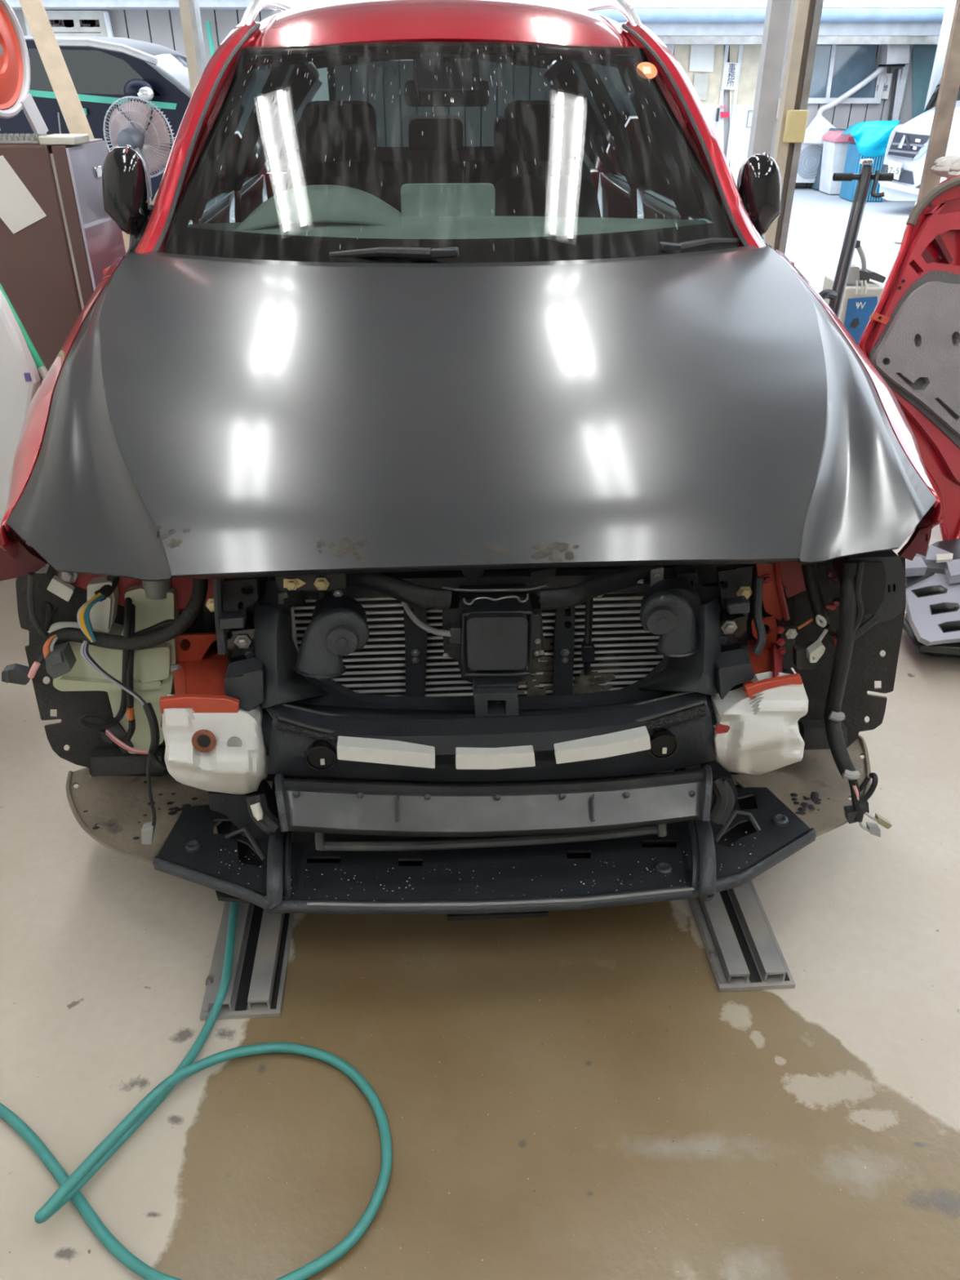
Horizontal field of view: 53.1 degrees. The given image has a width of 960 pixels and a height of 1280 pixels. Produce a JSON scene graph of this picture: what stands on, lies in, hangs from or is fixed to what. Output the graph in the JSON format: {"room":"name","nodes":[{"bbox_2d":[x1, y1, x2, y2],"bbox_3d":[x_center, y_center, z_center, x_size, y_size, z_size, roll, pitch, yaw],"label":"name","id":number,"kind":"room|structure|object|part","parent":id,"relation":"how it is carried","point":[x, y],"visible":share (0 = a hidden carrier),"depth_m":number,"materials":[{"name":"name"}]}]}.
{"room":"auto body shop","nodes":[
{"label":"auto body shop","id":0,"kind":"room"},
{"bbox_2d":[0,288,959,1279],"bbox_3d":[0.000,0.427,2.408,10.400,0.100,12.700,0,31,0],"label":"floor","id":1,"kind":"structure","parent":0,"point":[564,1095],"depth_m":1.72,"materials":[{"name":"concrete"}]},
{"bbox_2d":[0,288,40,527],"bbox_3d":[-1.312,-0.577,2.417,0.434,0.862,0.058,0,31,0],"label":"panel","id":2,"kind":"object","parent":1,"relation":"on","point":[20,378],"visible":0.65,"depth_m":2.37,"materials":[{"name":"white paint"}]},
{"bbox_2d":[0,283,48,378],"bbox_3d":[-1.019,-0.474,2.511,0.667,1.352,0.020,15,34,24],"label":"pole","id":3,"kind":"object","parent":1,"relation":"on","point":[40,366],"visible":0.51,"depth_m":2.42,"materials":[{"name":"paint"}]},
{"bbox_2d":[0,133,125,384],"bbox_3d":[-1.476,-0.881,3.145,0.700,1.392,0.317,0,31,0],"label":"cabinet","id":4,"kind":"object","parent":1,"relation":"on","point":[58,238],"visible":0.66,"depth_m":2.81,"materials":[{"name":"brown metal"}]},
{"bbox_2d":[0,0,48,137],"bbox_3d":[-1.436,-1.635,2.715,0.190,0.401,0.342,5,31,8],"label":"reel","id":5,"kind":"object","parent":4,"relation":"on","point":[15,64],"visible":0.99,"depth_m":2.79,"materials":[{"name":"red plastic"}]},
{"bbox_3d":[-1.337,-1.569,2.876,0.022,0.121,0.091,5,31,8],"label":"frame leg","id":6,"kind":"part","parent":5,"relation":"part of","materials":[{"name":"white metal"}]},
{"bbox_3d":[-1.174,-0.899,3.135,0.040,1.294,0.315,0,31,0],"label":"door","id":7,"kind":"part","parent":4,"relation":"part of","materials":[{"name":"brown metal"}]},
{"bbox_3d":[-1.150,-0.896,3.136,0.008,1.288,0.312,0,31,0],"label":"door","id":8,"kind":"part","parent":4,"relation":"part of","materials":[{"name":"grey metal"}]},
{"bbox_2d":[18,0,129,253],"bbox_3d":[-1.610,-2.006,3.946,0.090,2.538,1.969,-21,37,-31],"label":"plank","id":9,"kind":"object","parent":1,"relation":"on","point":[35,14],"visible":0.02,"depth_m":3.94,"materials":[{"name":"beige wood"}]},
{"bbox_2d":[102,95,175,205],"bbox_3d":[-1.736,-2.085,5.130,0.435,1.428,0.428,0,31,0],"label":"fan","id":10,"kind":"object","parent":1,"relation":"on","point":[122,132],"visible":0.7,"depth_m":4.92,"materials":[{"name":"grey plastic"}]},
{"bbox_3d":[-1.853,-2.648,4.965,0.157,0.180,0.033,5,31,8],"label":"fan blade","id":11,"kind":"part","parent":10,"relation":"part of","materials":[{"name":"plastic"}]},
{"bbox_3d":[-1.782,-2.544,4.886,0.110,0.113,0.118,4,31,7],"label":"motor","id":12,"kind":"part","parent":10,"relation":"part of","materials":[{"name":"grey plastic"}]},
{"bbox_3d":[-1.763,-2.684,4.931,0.192,0.149,0.020,8,32,14],"label":"fan blade","id":13,"kind":"part","parent":10,"relation":"part of","materials":[{"name":"pink plastic"}]},
{"bbox_3d":[-1.694,-2.527,5.028,0.173,0.149,0.021,0,31,0],"label":"fan blade","id":14,"kind":"part","parent":10,"relation":"part of","materials":[{"name":"plastic"}]},
{"bbox_3d":[-1.671,-2.633,4.947,0.142,0.183,0.023,4,31,7],"label":"fan blade","id":15,"kind":"part","parent":10,"relation":"part of","materials":[{"name":"plastic"}]},
{"bbox_2d":[178,0,206,96],"bbox_3d":[-1.734,-3.663,5.803,0.089,3.450,0.120,0,31,0],"label":"post","id":16,"kind":"object","parent":1,"relation":"on","point":[189,10],"visible":0.22,"depth_m":5.78,"materials":[{"name":"beige paint"}]},
{"bbox_2d":[0,902,392,1279],"bbox_3d":[-0.751,0.623,1.912,1.514,0.066,0.831,16,34,25],"label":"air hose","id":17,"kind":"object","parent":1,"relation":"on","point":[70,1186],"visible":0.91,"depth_m":1.58,"materials":[{"name":"teal rubber"}]},
{"bbox_2d":[199,781,294,1020],"bbox_3d":[-0.554,-0.129,3.207,0.152,0.036,3.255,-2,31,-3],"label":"rail","id":18,"kind":"object","parent":1,"relation":"on","point":[262,944],"visible":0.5,"depth_m":1.90,"materials":[{"name":"metal"}]},
{"bbox_2d":[0,0,944,920],"bbox_3d":[-0.117,-1.213,3.361,1.902,1.798,4.554,-2,31,-3],"label":"car","id":19,"kind":"object","parent":1,"relation":"on","point":[440,443],"visible":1,"depth_m":1.81,"materials":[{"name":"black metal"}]},
{"bbox_3d":[-0.773,0.030,1.758,0.021,0.025,0.020,-2,31,-3],"label":"connector lid","id":20,"kind":"part","parent":19,"relation":"part of","materials":[{"name":"plastic"}]},
{"bbox_3d":[-0.702,0.041,1.871,0.246,0.162,0.070,-2,31,-3],"label":"washer tank","id":21,"kind":"part","parent":19,"relation":"part of","materials":[{"name":"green plastic"}]},
{"bbox_2d":[102,146,148,234],"bbox_3d":[-0.952,-1.209,2.584,0.122,0.213,0.120,-2,31,-3],"label":"mirror","id":22,"kind":"object","parent":19,"relation":"attached to","point":[125,176],"depth_m":2.54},
{"bbox_3d":[-0.657,-0.116,1.791,0.371,0.138,0.008,-2,31,-3],"label":"apron panel","id":23,"kind":"part","parent":19,"relation":"part of","materials":[{"name":"metal"}]},
{"bbox_3d":[-0.925,-1.292,2.536,0.011,0.030,0.094,-2,31,-3],"label":"mirror trim","id":24,"kind":"part","parent":19,"relation":"part of","materials":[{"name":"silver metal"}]},
{"bbox_3d":[-0.929,-1.084,2.643,0.060,0.086,0.068,20,36,30],"label":"mirror arm","id":25,"kind":"part","parent":19,"relation":"part of"},
{"bbox_3d":[-0.669,0.146,1.942,0.122,0.162,0.060,-2,31,-3],"label":"tank","id":26,"kind":"part","parent":19,"relation":"part of","materials":[{"name":"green plastic"}]},
{"bbox_3d":[-0.999,-0.851,3.126,0.052,0.843,1.020,-2,31,-3],"label":"door","id":27,"kind":"part","parent":19,"relation":"part of","materials":[{"name":"red paint"}]},
{"bbox_3d":[-0.628,-0.062,1.827,0.112,0.106,0.050,-2,31,-3],"label":"tank","id":28,"kind":"part","parent":19,"relation":"part of","materials":[{"name":"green plastic"}]},
{"bbox_3d":[-0.539,0.041,1.865,0.100,0.123,0.008,-2,31,-3],"label":"member plate","id":29,"kind":"part","parent":19,"relation":"part of","materials":[{"name":"metal"}]},
{"bbox_3d":[-0.741,-1.375,2.615,0.237,0.545,0.840,-2,31,-3],"label":"pillar trim","id":30,"kind":"part","parent":19,"relation":"part of","materials":[{"name":"red metal"}]},
{"bbox_3d":[-1.059,-1.352,3.966,0.052,0.843,0.920,-2,31,-3],"label":"door","id":31,"kind":"part","parent":19,"relation":"part of","materials":[{"name":"clear glass"}]},
{"bbox_3d":[-0.447,-0.041,1.648,0.019,0.128,0.065,-2,31,-3],"label":"carrier rod","id":32,"kind":"part","parent":19,"relation":"part of","materials":[{"name":"black plastic"}]},
{"bbox_3d":[-1.034,-1.668,3.675,0.024,0.021,2.700,-2,31,-3],"label":"window moulding","id":33,"kind":"part","parent":19,"relation":"part of","materials":[{"name":"silver metal"}]},
{"bbox_2d":[207,779,278,840],"bbox_3d":[-0.455,0.331,1.870,0.125,0.130,0.050,-2,31,-3],"label":"bracket","id":34,"kind":"object","parent":19,"relation":"on","point":[234,806],"depth_m":1.85,"materials":[{"name":"black plastic"}]},
{"bbox_3d":[-0.710,-2.226,3.494,0.039,0.174,1.804,-1,31,-2],"label":"roof rail","id":35,"kind":"part","parent":19,"relation":"part of","materials":[{"name":"silver metal"}]},
{"bbox_2d":[233,184,401,231],"bbox_3d":[-0.444,-1.221,2.712,0.480,0.110,0.220,-2,31,-3],"label":"steering wheel","id":36,"kind":"object","parent":19,"relation":"attached to","point":[307,206],"depth_m":2.65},
{"bbox_3d":[-0.291,0.359,1.742,0.018,0.042,0.031,-2,31,-3],"label":"intercooler leg","id":37,"kind":"part","parent":19,"relation":"part of","materials":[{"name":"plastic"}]},
{"bbox_3d":[-0.496,-1.424,3.590,0.496,0.667,0.140,-2,31,-3],"label":"seat","id":38,"kind":"part","parent":19,"relation":"part of","materials":[{"name":"fabric"}]},
{"bbox_3d":[-0.244,-0.937,2.359,0.254,0.019,0.012,4,31,7],"label":"wiper blade","id":39,"kind":"part","parent":19,"relation":"part of","materials":[{"name":"black rubber"}]},
{"bbox_3d":[-0.192,-1.887,4.386,1.320,0.647,0.140,-2,31,-3],"label":"seat","id":40,"kind":"part","parent":19,"relation":"part of","materials":[{"name":"fabric"}]},
{"bbox_3d":[-0.085,-0.936,2.320,0.068,0.026,0.026,6,31,10],"label":"wiper arm","id":41,"kind":"part","parent":19,"relation":"part of","materials":[{"name":"black plastic"}]},
{"bbox_2d":[404,53,488,106],"bbox_3d":[-0.095,-1.574,2.699,0.241,0.130,0.078,0,31,0],"label":"mirror","id":42,"kind":"object","parent":19,"relation":"attached to","point":[411,95],"depth_m":2.66,"materials":[{"name":"black glass"}]},
{"bbox_2d":[5,243,936,581],"bbox_3d":[-0.023,-0.550,1.977,1.678,0.289,1.350,-2,31,-3],"label":"hood","id":43,"kind":"object","parent":19,"relation":"attached to","point":[212,411],"depth_m":1.72,"materials":[{"name":"black metal"}]},
{"bbox_2d":[216,784,756,866],"bbox_3d":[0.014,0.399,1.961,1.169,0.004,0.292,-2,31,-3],"label":"beam","id":44,"kind":"structure","parent":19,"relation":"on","point":[739,831],"depth_m":1.93,"materials":[{"name":"grey metal"}]},
{"bbox_3d":[0.031,0.007,1.700,0.127,0.135,0.008,-2,31,-3],"label":"sensor frame","id":45,"kind":"part","parent":19,"relation":"part of","materials":[{"name":"black plastic"}]},
{"bbox_3d":[0.030,-0.127,1.800,0.611,0.085,0.020,-2,31,-3],"label":"latch panel","id":46,"kind":"part","parent":19,"relation":"part of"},
{"bbox_3d":[0.222,-1.447,3.628,0.496,0.667,0.140,-2,31,-3],"label":"seat","id":47,"kind":"part","parent":19,"relation":"part of","materials":[{"name":"fabric"}]},
{"bbox_3d":[0.395,-2.261,3.552,0.039,0.174,1.804,-3,31,-4],"label":"roof rail","id":48,"kind":"part","parent":19,"relation":"part of","materials":[{"name":"silver metal"}]},
{"bbox_3d":[0.732,-1.723,3.768,0.024,0.021,2.700,-2,31,-3],"label":"window moulding","id":49,"kind":"part","parent":19,"relation":"part of","materials":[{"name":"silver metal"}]},
{"bbox_3d":[0.337,0.341,1.776,0.020,0.043,0.031,-2,31,-3],"label":"intercooler leg","id":50,"kind":"part","parent":19,"relation":"part of","materials":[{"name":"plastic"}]},
{"bbox_3d":[0.746,-1.409,4.061,0.052,0.843,0.920,-2,31,-3],"label":"door","id":51,"kind":"part","parent":19,"relation":"part of","materials":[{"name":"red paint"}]},
{"bbox_3d":[0.484,-1.003,2.453,0.059,0.028,0.026,-13,33,-21],"label":"wiper arm","id":52,"kind":"part","parent":19,"relation":"part of","materials":[{"name":"black plastic"}]},
{"bbox_3d":[0.559,-1.414,2.681,0.038,0.545,0.869,-10,32,-16],"label":"pillar trim","id":53,"kind":"part","parent":19,"relation":"part of","materials":[{"name":"red metal"}]},
{"bbox_2d":[702,760,737,812],"bbox_3d":[0.475,0.301,1.918,0.063,0.131,0.050,-2,31,-3],"label":"bracket","id":54,"kind":"object","parent":19,"relation":"on","point":[717,771],"depth_m":1.88,"materials":[{"name":"black plastic"}]},
{"bbox_3d":[0.500,-0.043,1.715,0.025,0.134,0.065,-2,31,-3],"label":"carrier rod","id":55,"kind":"part","parent":19,"relation":"part of","materials":[{"name":"black plastic"}]},
{"bbox_2d":[737,154,782,235],"bbox_3d":[0.779,-1.242,2.687,0.122,0.213,0.120,-2,31,-3],"label":"mirror","id":56,"kind":"object","parent":19,"relation":"on","point":[759,178],"depth_m":2.63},
{"bbox_3d":[0.566,-0.004,1.917,0.062,0.096,0.008,-2,31,-3],"label":"member plate","id":57,"kind":"part","parent":19,"relation":"part of","materials":[{"name":"red metal"}]},
{"bbox_3d":[0.781,-1.325,2.638,0.011,0.030,0.094,-2,31,-3],"label":"mirror trim","id":58,"kind":"part","parent":19,"relation":"part of","materials":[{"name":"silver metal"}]},
{"bbox_3d":[0.625,-0.127,1.929,0.078,0.092,0.008,-2,31,-3],"label":"apron plate","id":59,"kind":"part","parent":19,"relation":"part of","materials":[{"name":"red metal"}]},
{"bbox_3d":[0.630,0.031,1.855,0.050,0.054,0.020,-2,31,-3],"label":"mounting plate","id":60,"kind":"part","parent":19,"relation":"part of","materials":[{"name":"plastic"}]},
{"bbox_3d":[0.679,-0.117,1.886,0.082,0.132,0.008,-2,31,-3],"label":"apron panel","id":61,"kind":"part","parent":19,"relation":"part of","materials":[{"name":"metal"}]},
{"bbox_2d":[649,764,795,991],"bbox_3d":[0.442,-0.162,3.261,0.151,0.036,3.250,-2,31,-3],"label":"rail","id":62,"kind":"object","parent":1,"relation":"on","point":[744,953],"visible":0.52,"depth_m":1.95,"materials":[{"name":"metal"}]},
{"bbox_3d":[0.442,-0.150,3.268,0.150,0.010,3.250,-2,31,-3],"label":"plate","id":63,"kind":"part","parent":62,"relation":"part of","materials":[{"name":"metal"}]},
{"bbox_2d":[746,0,794,158],"bbox_3d":[1.817,-3.663,5.803,0.183,3.450,0.120,0,31,0],"label":"post","id":64,"kind":"object","parent":1,"relation":"on","point":[778,17],"visible":0.5,"depth_m":5.87,"materials":[{"name":"white metal"}]},
{"bbox_2d":[762,0,823,253],"bbox_3d":[1.869,-3.491,5.515,0.138,3.450,0.170,0,31,0],"label":"post","id":65,"kind":"object","parent":1,"relation":"on","point":[793,115],"visible":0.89,"depth_m":5.67,"materials":[{"name":"beige paint"}]},
{"bbox_2d":[822,239,885,345],"bbox_3d":[2.240,-2.016,5.713,0.292,0.712,0.421,0,31,0],"label":"equipment cart","id":66,"kind":"object","parent":1,"relation":"on","point":[864,286],"visible":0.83,"depth_m":5.53,"materials":[{"name":"blue metal"}]},
{"bbox_3d":[2.227,-1.832,5.592,0.219,0.323,0.012,0,31,0],"label":"blue panel","id":67,"kind":"part","parent":66,"relation":"part of","materials":[{"name":"blue metal"}]},
{"bbox_3d":[2.181,-2.196,5.501,0.099,0.165,0.028,0,31,0],"label":"hook arm","id":68,"kind":"part","parent":66,"relation":"part of"},
{"bbox_2d":[818,158,893,317],"bbox_3d":[1.770,-1.588,4.555,0.320,1.164,1.240,6,31,11],"label":"jack","id":69,"kind":"object","parent":1,"relation":"on","point":[835,295],"visible":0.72,"depth_m":4.80,"materials":[{"name":"black metal"}]},
{"bbox_3d":[1.847,-1.876,4.890,0.064,0.775,0.316,16,34,25],"label":"stem","id":70,"kind":"part","parent":69,"relation":"part of","materials":[{"name":"black metal"}]},
{"bbox_3d":[1.981,-2.259,4.759,0.068,0.121,0.054,13,33,21],"label":"brake lever","id":71,"kind":"part","parent":69,"relation":"part of","materials":[{"name":"black plastic"}]},
{"bbox_2d":[858,174,959,540],"bbox_3d":[1.971,-1.009,3.507,1.317,1.260,0.375,-7,31,-11],"label":"hood","id":72,"kind":"object","parent":1,"relation":"on","point":[911,337],"visible":0.77,"depth_m":3.34,"materials":[{"name":"red paint"}]},
{"bbox_2d":[930,155,959,178],"bbox_3d":[1.770,-1.716,3.508,0.202,0.103,0.199,0,31,0],"label":"glove","id":73,"kind":"object","parent":72,"relation":"on","point":[948,166],"visible":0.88,"depth_m":3.50,"materials":[{"name":"white fabric"}]},
{"bbox_2d":[902,538,959,657],"bbox_3d":[1.653,-0.190,3.160,0.510,0.170,1.084,12,33,19],"label":"grille panel","id":74,"kind":"object","parent":1,"relation":"on","point":[932,580],"visible":0.91,"depth_m":2.98,"materials":[{"name":"grey plastic"}]},
{"bbox_2d":[916,0,959,203],"bbox_3d":[1.830,-1.854,3.906,0.070,2.289,0.286,7,31,11],"label":"leaning board","id":75,"kind":"object","parent":1,"relation":"on","point":[949,84],"visible":0.33,"depth_m":3.78,"materials":[{"name":"beige wood"}]},
{"label":"outside","id":76,"kind":"structure","parent":0,"visible":0},
{"bbox_2d":[784,186,916,288],"bbox_3d":[0.000,-10.957,21.525,60.000,0.100,31.800,0,31,0],"label":"ground","id":77,"kind":"structure","parent":76,"point":[810,205],"depth_m":10.49,"materials":[{"name":"concrete"}]},
{"bbox_2d":[0,35,286,200],"bbox_3d":[-3.615,-4.414,8.686,4.468,1.787,1.918,0,31,0],"label":"parked car","id":78,"kind":"object","parent":77,"relation":"on","point":[103,71],"visible":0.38,"depth_m":7.82,"materials":[{"name":"blue paint"}]},
{"bbox_3d":[-3.272,-4.329,7.862,0.100,0.055,0.035,0,31,0],"label":"door handle","id":79,"kind":"part","parent":78,"relation":"part of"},
{"bbox_3d":[-3.017,-4.699,7.665,0.871,0.192,0.060,0,31,0],"label":"roof moulding","id":80,"kind":"part","parent":78,"relation":"part of","materials":[{"name":"silver metal"}]},
{"bbox_2d":[123,78,153,103],"bbox_3d":[-2.732,-4.394,7.693,0.248,0.180,0.192,0,31,0],"label":"mirror","id":81,"kind":"object","parent":78,"relation":"attached to","point":[141,88],"depth_m":7.63,"materials":[{"name":"silver plastic"}]},
{"bbox_2d":[7,0,281,64],"bbox_3d":[-8.250,-7.945,13.472,11.300,2.953,2.740,0,31,0],"label":"wall","id":82,"kind":"structure","parent":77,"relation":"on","point":[153,21],"depth_m":12.59,"materials":[{"name":"beige"}]},
{"bbox_2d":[51,26,101,31],"bbox_3d":[-5.305,-8.036,12.638,0.722,0.058,0.040,0,31,0],"label":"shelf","id":83,"kind":"object","parent":82,"relation":"attached to","point":[55,28],"depth_m":12.62,"materials":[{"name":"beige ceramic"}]},
{"bbox_2d":[286,0,946,186],"bbox_3d":[5.450,-8.741,14.696,16.100,3.317,3.809,0,31,0],"label":"wall","id":84,"kind":"structure","parent":77,"relation":"on","point":[874,60],"depth_m":13.63,"materials":[{"name":"grey"}]},
{"bbox_3d":[2.753,-7.703,14.000,0.314,2.246,0.060,0,31,0],"label":"door post","id":85,"kind":"part","parent":84,"relation":"part of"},
{"bbox_3d":[3.134,-8.217,13.713,0.822,0.983,0.012,0,31,0],"label":"door pane","id":86,"kind":"part","parent":84,"relation":"part of","materials":[{"name":"beige glass"}]},
{"bbox_3d":[3.207,-7.698,14.009,1.025,2.229,0.050,0,31,0],"label":"sliding door","id":87,"kind":"part","parent":84,"relation":"part of","materials":[{"name":"white metal"}]},
{"bbox_3d":[3.260,-7.287,14.266,0.873,1.182,0.020,0,31,0],"label":"door panel","id":88,"kind":"part","parent":84,"relation":"part of","materials":[{"name":"white metal"}]},
{"bbox_3d":[3.461,-7.648,13.975,0.035,0.170,0.030,0,31,0],"label":"door handle","id":89,"kind":"part","parent":84,"relation":"part of","materials":[{"name":"grey metal"}]},
{"bbox_3d":[3.930,-7.698,14.009,0.921,2.229,0.050,0,31,0],"label":"sliding door","id":90,"kind":"part","parent":84,"relation":"part of","materials":[{"name":"white metal"}]},
{"bbox_3d":[3.999,-7.287,14.266,0.738,1.182,0.020,0,31,0],"label":"door panel","id":91,"kind":"part","parent":84,"relation":"part of","materials":[{"name":"white"}]},
{"bbox_3d":[3.844,-8.217,13.713,0.687,0.983,0.012,0,31,0],"label":"door pane","id":92,"kind":"part","parent":84,"relation":"part of","materials":[{"name":"beige glass"}]},
{"bbox_2d":[877,44,910,66],"bbox_3d":[5.871,-8.225,13.462,0.488,0.317,0.390,0,31,0],"label":"exhaust hood","id":93,"kind":"object","parent":84,"relation":"attached to","point":[891,55],"depth_m":13.33,"materials":[{"name":"grey metal"}]},
{"bbox_2d":[795,142,822,186],"bbox_3d":[4.828,-7.047,14.238,0.548,0.626,0.370,0,31,0],"label":"air conditioner","id":94,"kind":"object","parent":77,"relation":"on","point":[811,153],"visible":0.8,"depth_m":14.10,"materials":[{"name":"white metal"}]},
{"bbox_2d":[797,145,822,178],"bbox_3d":[4.863,-7.024,14.106,0.440,0.440,0.012,0,31,0],"label":"fan grille","id":95,"kind":"object","parent":94,"relation":"attached to","point":[810,155],"depth_m":14.10,"materials":[{"name":"grey metal"}]},
{"bbox_2d":[802,112,835,143],"bbox_3d":[4.850,-7.353,13.802,0.552,0.390,0.040,0,31,0],"label":"leaning board","id":96,"kind":"object","parent":94,"relation":"on","point":[819,126],"visible":0.69,"depth_m":13.79,"materials":[{"name":"white"}]},
{"bbox_2d":[811,128,846,190],"bbox_3d":[5.218,-7.051,14.066,0.518,0.808,0.300,0,31,0],"label":"bin","id":97,"kind":"object","parent":77,"relation":"on","point":[815,185],"visible":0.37,"depth_m":14.09,"materials":[{"name":"plastic"}]},
{"bbox_2d":[818,130,855,194],"bbox_3d":[5.223,-6.797,13.667,0.660,0.780,0.567,0,31,0],"label":"trash bin","id":98,"kind":"object","parent":77,"relation":"on","point":[835,146],"visible":0.52,"depth_m":13.51,"materials":[{"name":"white plastic"}]},
{"bbox_3d":[5.223,-7.082,13.501,0.660,0.120,0.560,0,31,0],"label":"bin lid","id":99,"kind":"part","parent":98,"relation":"part of","materials":[{"name":"pink plastic"}]},
{"bbox_2d":[789,223,896,226],"bbox_3d":[4.000,-4.782,11.061,30.000,0.010,0.130,0,31,0],"label":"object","id":100,"kind":"structure","parent":77,"relation":"on","point":[790,224],"depth_m":11.03,"materials":[{"name":"white paint"}]},
{"bbox_2d":[786,244,900,246],"bbox_3d":[4.000,-4.014,9.773,30.000,0.010,0.050,0,31,0],"label":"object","id":101,"kind":"structure","parent":77,"relation":"on","point":[786,245],"depth_m":9.76,"materials":[{"name":"white paint"}]},
{"bbox_2d":[839,143,887,201],"bbox_3d":[5.239,-6.347,13.025,0.437,0.665,0.524,0,31,0],"label":"trash bin","id":102,"kind":"object","parent":77,"relation":"on","point":[852,165],"visible":0.44,"depth_m":12.94,"materials":[{"name":"blue plastic"}]},
{"bbox_2d":[840,120,899,156],"bbox_3d":[5.197,-6.698,12.802,0.711,0.420,0.689,0,31,0],"label":"tarp","id":103,"kind":"object","parent":102,"relation":"on","point":[871,138],"visible":0.82,"depth_m":12.64,"materials":[{"name":"teal plastic"}]},
{"bbox_2d":[893,216,908,243],"bbox_3d":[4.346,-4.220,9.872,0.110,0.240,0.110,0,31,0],"label":"floor marking","id":104,"kind":"object","parent":77,"relation":"on","point":[901,224],"visible":0.6,"depth_m":9.84,"materials":[{"name":"white paint"}]},
{"bbox_2d":[878,77,959,200],"bbox_3d":[6.644,-6.666,12.268,1.433,2.007,3.730,24,38,35],"label":"car","id":105,"kind":"object","parent":77,"relation":"on","point":[905,153],"visible":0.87,"depth_m":11.54,"materials":[{"name":"silver metal"}]},
{"bbox_3d":[5.027,-5.702,11.647,0.151,0.205,0.030,24,38,35],"label":"number plate","id":106,"kind":"part","parent":105,"relation":"part of","materials":[{"name":"white paper"}]},
{"bbox_2d":[880,164,914,184],"bbox_3d":[5.086,-5.670,11.682,0.432,0.199,0.030,24,38,35],"label":"license plate","id":107,"kind":"object","parent":105,"relation":"attached to","point":[904,174],"depth_m":11.63,"materials":[{"name":"white metal"}]},
{"bbox_2d":[884,128,929,159],"bbox_3d":[5.118,-5.928,11.489,0.389,0.324,0.334,0,31,0],"label":"grille","id":108,"kind":"object","parent":105,"relation":"attached to","point":[903,144],"depth_m":11.47,"materials":[{"name":"black plastic"}]},
{"bbox_2d":[924,0,956,110],"bbox_3d":[6.157,-7.930,12.619,0.200,3.800,0.100,0,31,0],"label":"pole","id":109,"kind":"object","parent":77,"relation":"on","point":[940,57],"visible":0.22,"depth_m":12.65,"materials":[{"name":"metal"}]}
]}

